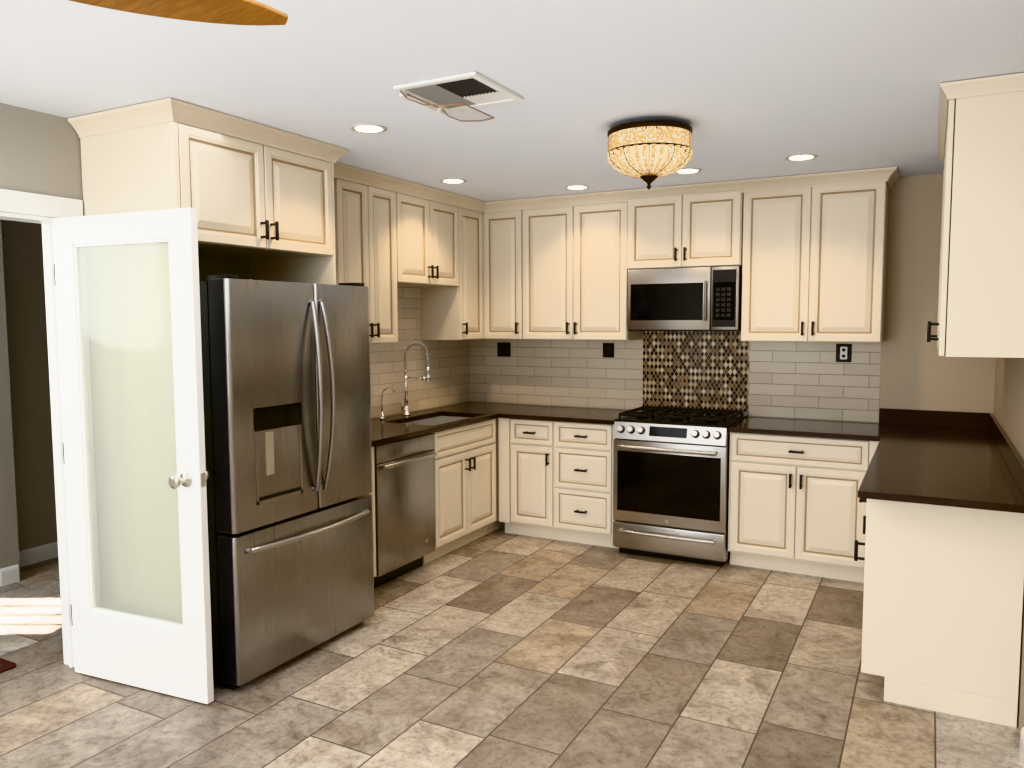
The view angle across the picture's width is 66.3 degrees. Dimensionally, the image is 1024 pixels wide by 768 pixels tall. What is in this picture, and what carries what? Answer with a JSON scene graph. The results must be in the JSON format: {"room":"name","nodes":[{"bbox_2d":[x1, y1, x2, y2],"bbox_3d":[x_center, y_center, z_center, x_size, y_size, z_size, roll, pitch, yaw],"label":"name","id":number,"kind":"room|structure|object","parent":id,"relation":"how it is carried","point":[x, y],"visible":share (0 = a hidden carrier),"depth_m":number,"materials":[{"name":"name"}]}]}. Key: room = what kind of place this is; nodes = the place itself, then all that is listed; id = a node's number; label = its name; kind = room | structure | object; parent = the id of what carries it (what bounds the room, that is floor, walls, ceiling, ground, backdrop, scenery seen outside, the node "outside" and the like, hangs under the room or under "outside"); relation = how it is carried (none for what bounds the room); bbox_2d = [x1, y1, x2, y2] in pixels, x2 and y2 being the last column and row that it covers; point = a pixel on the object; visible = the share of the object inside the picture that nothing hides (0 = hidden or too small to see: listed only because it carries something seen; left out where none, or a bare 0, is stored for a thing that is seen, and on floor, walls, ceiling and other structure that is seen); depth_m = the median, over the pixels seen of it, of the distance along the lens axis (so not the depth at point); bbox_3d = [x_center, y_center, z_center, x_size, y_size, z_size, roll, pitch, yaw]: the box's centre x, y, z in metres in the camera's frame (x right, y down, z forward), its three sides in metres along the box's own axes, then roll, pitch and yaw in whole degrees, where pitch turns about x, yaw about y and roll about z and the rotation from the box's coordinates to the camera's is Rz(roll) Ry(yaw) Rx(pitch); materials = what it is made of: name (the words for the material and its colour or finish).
{"room":"kitchen","nodes":[
{"label":"kitchen","id":0,"kind":"room"},
{"bbox_2d":[0,219,57,570],"bbox_3d":[-2.671,-0.140,6.164,0.120,2.487,2.858,2,5,28],"label":"wall","id":1,"kind":"structure","parent":0,"point":[28,519],"depth_m":5.10,"materials":[{"name":"beige paint"}]},
{"bbox_2d":[0,568,3,585],"bbox_3d":[-4.267,1.126,5.353,2.674,0.105,0.014,2,5,28],"label":"baseboard","id":2,"kind":"structure","parent":1,"relation":"attached to","point":[1,570],"depth_m":4.74,"materials":[{"name":"white wood"}]},
{"bbox_2d":[3,541,57,573],"bbox_3d":[-2.605,1.049,6.233,0.014,0.105,2.830,2,5,28],"label":"baseboard","id":3,"kind":"structure","parent":1,"relation":"attached to","point":[29,556],"depth_m":5.19,"materials":[{"name":"white wood"}]},
{"bbox_2d":[0,103,469,607],"bbox_3d":[-2.626,0.159,2.435,0.124,2.487,9.420,2,5,28],"label":"wall","id":4,"kind":"structure","parent":0,"point":[40,152],"depth_m":4.41,"materials":[{"name":"beige paint"}]},
{"bbox_2d":[0,189,100,667],"bbox_3d":[-2.227,0.273,3.197,0.156,2.135,1.000,2,5,28],"label":"door frame","id":5,"kind":"structure","parent":4,"relation":"attached to","point":[13,204],"depth_m":3.52,"materials":[{"name":"white wood"}]},
{"bbox_2d":[53,208,213,703],"bbox_3d":[-1.609,0.302,3.363,0.797,2.030,0.186,2,5,28],"label":"door","id":6,"kind":"structure","parent":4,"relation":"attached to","point":[164,656],"depth_m":3.32,"materials":[{"name":"white"}]},
{"bbox_2d":[80,98,339,261],"bbox_3d":[-1.428,-0.923,3.817,0.614,0.554,0.945,2,5,28],"label":"upper cabinet","id":7,"kind":"object","parent":4,"relation":"attached to","point":[253,201],"depth_m":3.48,"materials":[{"name":"beige wood"}]},
{"bbox_2d":[252,258,335,284],"bbox_3d":[-1.242,-0.736,4.488,0.324,1.034,0.312,2,5,28],"label":"upper cabinet","id":8,"kind":"object","parent":4,"relation":"attached to","point":[324,272],"depth_m":4.23,"materials":[{"name":"beige wood"}]},
{"bbox_2d":[336,162,399,343],"bbox_3d":[-1.024,-0.768,4.874,0.344,1.034,0.572,2,5,28],"label":"upper cabinet","id":9,"kind":"object","parent":4,"relation":"attached to","point":[365,215],"depth_m":4.81,"materials":[{"name":"beige wood"}]},
{"bbox_2d":[396,178,459,289],"bbox_3d":[-0.711,-1.010,5.443,0.344,0.644,0.752,2,5,28],"label":"upper cabinet","id":10,"kind":"object","parent":4,"relation":"attached to","point":[427,218],"depth_m":5.34,"materials":[{"name":"beige wood"}]},
{"bbox_2d":[421,195,483,339],"bbox_3d":[-0.452,-0.856,5.942,0.344,1.034,0.342,2,5,28],"label":"upper cabinet","id":11,"kind":"object","parent":4,"relation":"attached to","point":[445,314],"depth_m":5.84,"materials":[{"name":"beige wood"}]},
{"bbox_2d":[0,526,1021,767],"bbox_3d":[-2.741,1.418,2.668,8.190,0.060,9.540,2,5,28],"label":"floor","id":12,"kind":"structure","parent":0,"point":[499,648],"depth_m":3.40,"materials":[{"name":"tile"}]},
{"bbox_2d":[0,658,15,672],"bbox_3d":[-2.715,1.310,3.538,0.670,0.015,0.570,2,5,28],"label":"rug","id":13,"kind":"object","parent":12,"relation":"on","point":[6,665],"visible":1,"depth_m":3.62,"materials":[{"name":"red fabric"}]},
{"bbox_2d":[199,274,373,689],"bbox_3d":[-1.273,0.394,3.841,0.907,1.783,0.928,2,5,28],"label":"refrigerator","id":14,"kind":"object","parent":12,"relation":"on","point":[287,401],"visible":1,"depth_m":3.51,"materials":[{"name":"silver metal"}]},
{"bbox_2d":[368,446,375,576],"bbox_3d":[-1.118,0.790,4.534,0.604,0.882,0.292,2,5,28],"label":"base cabinet","id":15,"kind":"object","parent":12,"relation":"on","point":[373,468],"depth_m":4.50,"materials":[{"name":"beige wood"}]},
{"bbox_2d":[374,433,436,587],"bbox_3d":[-0.876,0.761,4.913,0.625,0.879,0.592,2,5,28],"label":"dishwasher","id":16,"kind":"object","parent":12,"relation":"on","point":[405,501],"visible":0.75,"depth_m":4.75,"materials":[{"name":"silver metal"}]},
{"bbox_2d":[424,415,504,536],"bbox_3d":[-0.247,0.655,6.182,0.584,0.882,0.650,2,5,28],"label":"base cabinet","id":17,"kind":"object","parent":12,"relation":"on","point":[466,462],"depth_m":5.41,"materials":[{"name":"beige wood"}]},
{"bbox_2d":[371,403,534,445],"bbox_3d":[-0.616,0.260,5.387,0.660,0.030,2.340,2,5,28],"label":"countertop","id":18,"kind":"structure","parent":17,"relation":"on","point":[388,429],"depth_m":5.25,"materials":[{"name":"black stone"}]},
{"bbox_2d":[380,387,394,419],"bbox_3d":[-0.852,0.134,5.361,0.130,0.225,0.036,2,5,28],"label":"tap","id":19,"kind":"object","parent":18,"relation":"on","point":[382,416],"visible":1,"depth_m":5.38,"materials":[{"name":"silver metal"}]},
{"bbox_2d":[401,342,430,415],"bbox_3d":[-0.692,-0.035,5.557,0.240,0.529,0.100,2,5,28],"label":"spring faucet","id":20,"kind":"object","parent":18,"relation":"on","point":[405,407],"visible":1,"depth_m":5.59,"materials":[{"name":"silver metal"}]},
{"bbox_2d":[405,416,468,425],"bbox_3d":[-0.523,0.353,5.487,0.392,0.168,0.692,2,5,28],"label":"sink basin","id":21,"kind":"object","parent":18,"relation":"in","point":[433,421],"visible":0.02,"depth_m":5.79,"materials":[{"name":"silver metal"}]},
{"bbox_2d":[443,402,522,409],"bbox_3d":[-0.194,0.200,6.111,0.360,0.030,0.660,2,5,28],"label":"countertop","id":22,"kind":"structure","parent":17,"relation":"on","point":[470,405],"depth_m":6.20,"materials":[{"name":"black stone"}]},
{"bbox_2d":[498,418,618,547],"bbox_3d":[0.433,0.682,5.821,0.906,0.882,0.648,2,5,28],"label":"base cabinet","id":23,"kind":"object","parent":12,"relation":"on","point":[555,480],"visible":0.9,"depth_m":5.58,"materials":[{"name":"beige wood"}]},
{"bbox_2d":[503,405,639,424],"bbox_3d":[0.450,0.225,5.768,0.859,0.030,0.660,2,5,28],"label":"countertop","id":24,"kind":"structure","parent":23,"relation":"on","point":[546,413],"depth_m":5.67,"materials":[{"name":"black stone"}]},
{"bbox_2d":[613,406,747,566],"bbox_3d":[1.154,0.673,5.392,0.752,0.963,0.717,2,5,28],"label":"gas range","id":25,"kind":"object","parent":12,"relation":"on","point":[670,483],"visible":1,"depth_m":5.13,"materials":[{"name":"silver metal"}]},
{"bbox_2d":[728,432,878,582],"bbox_3d":[1.900,0.739,5.040,0.884,0.882,0.648,2,5,28],"label":"base cabinet","id":26,"kind":"object","parent":12,"relation":"on","point":[796,506],"visible":0.9,"depth_m":4.81,"materials":[{"name":"beige wood"}]},
{"bbox_2d":[728,409,879,439],"bbox_3d":[1.895,0.231,5.012,0.870,0.130,0.636,2,5,28],"label":"countertop","id":27,"kind":"structure","parent":26,"relation":"on","point":[754,425],"depth_m":4.92,"materials":[{"name":"black stone"}]},
{"bbox_2d":[861,498,1023,727],"bbox_3d":[1.835,0.873,3.366,0.559,0.882,0.498,2,5,28],"label":"base cabinet","id":28,"kind":"object","parent":12,"relation":"on","point":[942,607],"depth_m":3.14,"materials":[{"name":"beige wood"}]},
{"bbox_2d":[858,408,1023,512],"bbox_3d":[2.156,0.314,3.954,0.589,0.130,2.263,2,5,28],"label":"countertop","id":29,"kind":"structure","parent":28,"relation":"on","point":[973,460],"depth_m":3.65,"materials":[{"name":"black stone"}]},
{"bbox_2d":[0,0,1023,201],"bbox_3d":[-2.750,-1.121,2.465,8.190,0.060,9.540,2,5,28],"label":"ceiling","id":30,"kind":"structure","parent":0,"point":[749,89],"depth_m":2.86,"materials":[{"name":"white paint"}]},
{"bbox_2d":[69,0,287,25],"bbox_3d":[-1.213,-0.826,1.305,1.082,0.350,1.224,2,5,28],"label":"ceiling fan","id":31,"kind":"object","parent":30,"relation":"hanging from","point":[243,12],"visible":1,"depth_m":1.53,"materials":[{"name":"brown wood"}]},
{"bbox_2d":[350,124,386,132],"bbox_3d":[-0.669,-1.190,3.653,0.170,0.006,0.170,2,5,28],"label":"recessed light","id":32,"kind":"object","parent":30,"relation":"in","point":[368,128],"visible":1,"depth_m":3.64,"materials":[{"name":"white plastic"}]},
{"bbox_2d":[440,178,465,183],"bbox_3d":[-0.377,-1.301,5.023,0.170,0.006,0.170,2,5,28],"label":"recessed light","id":33,"kind":"object","parent":30,"relation":"in","point":[452,180],"visible":0.96,"depth_m":5.00,"materials":[{"name":"white plastic"}]},
{"bbox_2d":[393,71,523,121],"bbox_3d":[-0.203,-1.102,3.081,0.365,0.091,0.380,2,5,28],"label":"ceiling vent","id":34,"kind":"object","parent":30,"relation":"in","point":[474,90],"visible":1,"depth_m":3.05,"materials":[{"name":"white plastic"}]},
{"bbox_2d":[565,185,589,189],"bbox_3d":[0.439,-1.324,5.277,0.170,0.006,0.170,2,5,28],"label":"recessed light","id":35,"kind":"object","parent":30,"relation":"in","point":[575,187],"visible":1,"depth_m":5.27,"materials":[{"name":"white plastic"}]},
{"bbox_2d":[606,121,692,189],"bbox_3d":[0.637,-1.049,3.636,0.400,0.290,0.402,2,5,28],"label":"chandelier","id":36,"kind":"object","parent":30,"relation":"attached to","point":[648,152],"visible":1,"depth_m":3.50,"materials":[{"name":"beige glass"}]},
{"bbox_2d":[676,168,701,173],"bbox_3d":[1.055,-1.281,4.712,0.170,0.006,0.170,2,5,28],"label":"recessed light","id":37,"kind":"object","parent":30,"relation":"in","point":[688,170],"visible":0.81,"depth_m":4.69,"materials":[{"name":"white plastic"}]},
{"bbox_2d":[785,154,817,160],"bbox_3d":[1.599,-1.253,4.332,0.170,0.006,0.170,2,5,28],"label":"recessed light","id":38,"kind":"object","parent":30,"relation":"in","point":[798,157],"visible":0.98,"depth_m":4.33,"materials":[{"name":"white plastic"}]},
{"bbox_2d":[469,174,995,422],"bbox_3d":[-0.528,-0.191,6.705,8.190,2.487,0.124,2,5,28],"label":"wall","id":39,"kind":"structure","parent":0,"point":[903,365],"depth_m":5.35,"materials":[{"name":"beige tile"}]},
{"bbox_2d":[497,342,510,356],"bbox_3d":[-0.066,-0.280,6.374,0.120,0.115,0.008,2,5,28],"label":"electrical outlet","id":40,"kind":"object","parent":39,"relation":"attached to","point":[503,349],"visible":1,"depth_m":6.37,"materials":[{"name":"black plastic"}]},
{"bbox_2d":[484,199,523,338],"bbox_3d":[0.004,-0.870,6.096,0.342,1.034,0.344,2,5,28],"label":"upper cabinet","id":41,"kind":"object","parent":39,"relation":"attached to","point":[503,220],"depth_m":5.94,"materials":[{"name":"beige wood"}]},
{"bbox_2d":[524,190,642,339],"bbox_3d":[0.521,-0.849,5.821,0.830,1.034,0.344,2,5,28],"label":"upper cabinet","id":42,"kind":"object","parent":39,"relation":"attached to","point":[576,279],"depth_m":5.66,"materials":[{"name":"beige wood"}]},
{"bbox_2d":[603,343,613,357],"bbox_3d":[0.733,-0.256,5.949,0.090,0.110,0.008,2,5,28],"label":"electrical outlet","id":43,"kind":"object","parent":39,"relation":"attached to","point":[608,349],"visible":1,"depth_m":5.95,"materials":[{"name":"black plastic"}]},
{"bbox_2d":[624,180,743,269],"bbox_3d":[1.225,-1.067,5.409,0.776,0.539,0.374,2,5,28],"label":"upper cabinet","id":44,"kind":"object","parent":39,"relation":"attached to","point":[702,224],"depth_m":5.23,"materials":[{"name":"beige wood"}]},
{"bbox_2d":[627,266,741,331],"bbox_3d":[1.215,-0.578,5.416,0.756,0.423,0.439,2,5,28],"label":"microwave","id":45,"kind":"object","parent":44,"relation":"attached to","point":[693,299],"visible":1,"depth_m":5.25,"materials":[{"name":"silver metal"}]},
{"bbox_2d":[740,167,891,341],"bbox_3d":[1.948,-0.794,5.061,0.838,1.034,0.344,2,5,28],"label":"upper cabinet","id":46,"kind":"object","parent":39,"relation":"attached to","point":[806,254],"depth_m":4.89,"materials":[{"name":"beige wood"}]},
{"bbox_2d":[836,344,851,361],"bbox_3d":[2.190,-0.204,5.172,0.095,0.120,0.008,2,5,28],"label":"electrical outlet","id":47,"kind":"object","parent":39,"relation":"attached to","point":[843,352],"visible":1,"depth_m":5.17,"materials":[{"name":"black plastic"}]},
{"bbox_2d":[993,358,1023,734],"bbox_3d":[0.814,0.287,0.670,0.120,2.487,9.540,2,5,28],"label":"wall","id":48,"kind":"structure","parent":0,"point":[1008,410],"depth_m":3.64,"materials":[{"name":"beige paint"}]},
{"bbox_2d":[939,153,942,162],"bbox_3d":[2.308,-0.697,3.884,0.318,1.042,0.700,2,5,28],"label":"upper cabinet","id":49,"kind":"object","parent":48,"relation":"attached to","point":[940,154],"depth_m":4.16,"materials":[{"name":"beige wood"}]},
{"bbox_2d":[935,73,1023,357],"bbox_3d":[1.979,-0.646,3.269,0.318,1.042,0.700,2,5,28],"label":"upper cabinet","id":50,"kind":"object","parent":48,"relation":"attached to","point":[981,273],"depth_m":2.97,"materials":[{"name":"beige wood"}]},
{"bbox_2d":[1020,727,1023,767],"bbox_3d":[0.215,1.555,-0.213,0.020,0.105,7.000,2,5,28],"label":"baseboard","id":51,"kind":"structure","parent":48,"relation":"attached to","point":[1022,730],"depth_m":2.81,"materials":[{"name":"white"}]}
]}

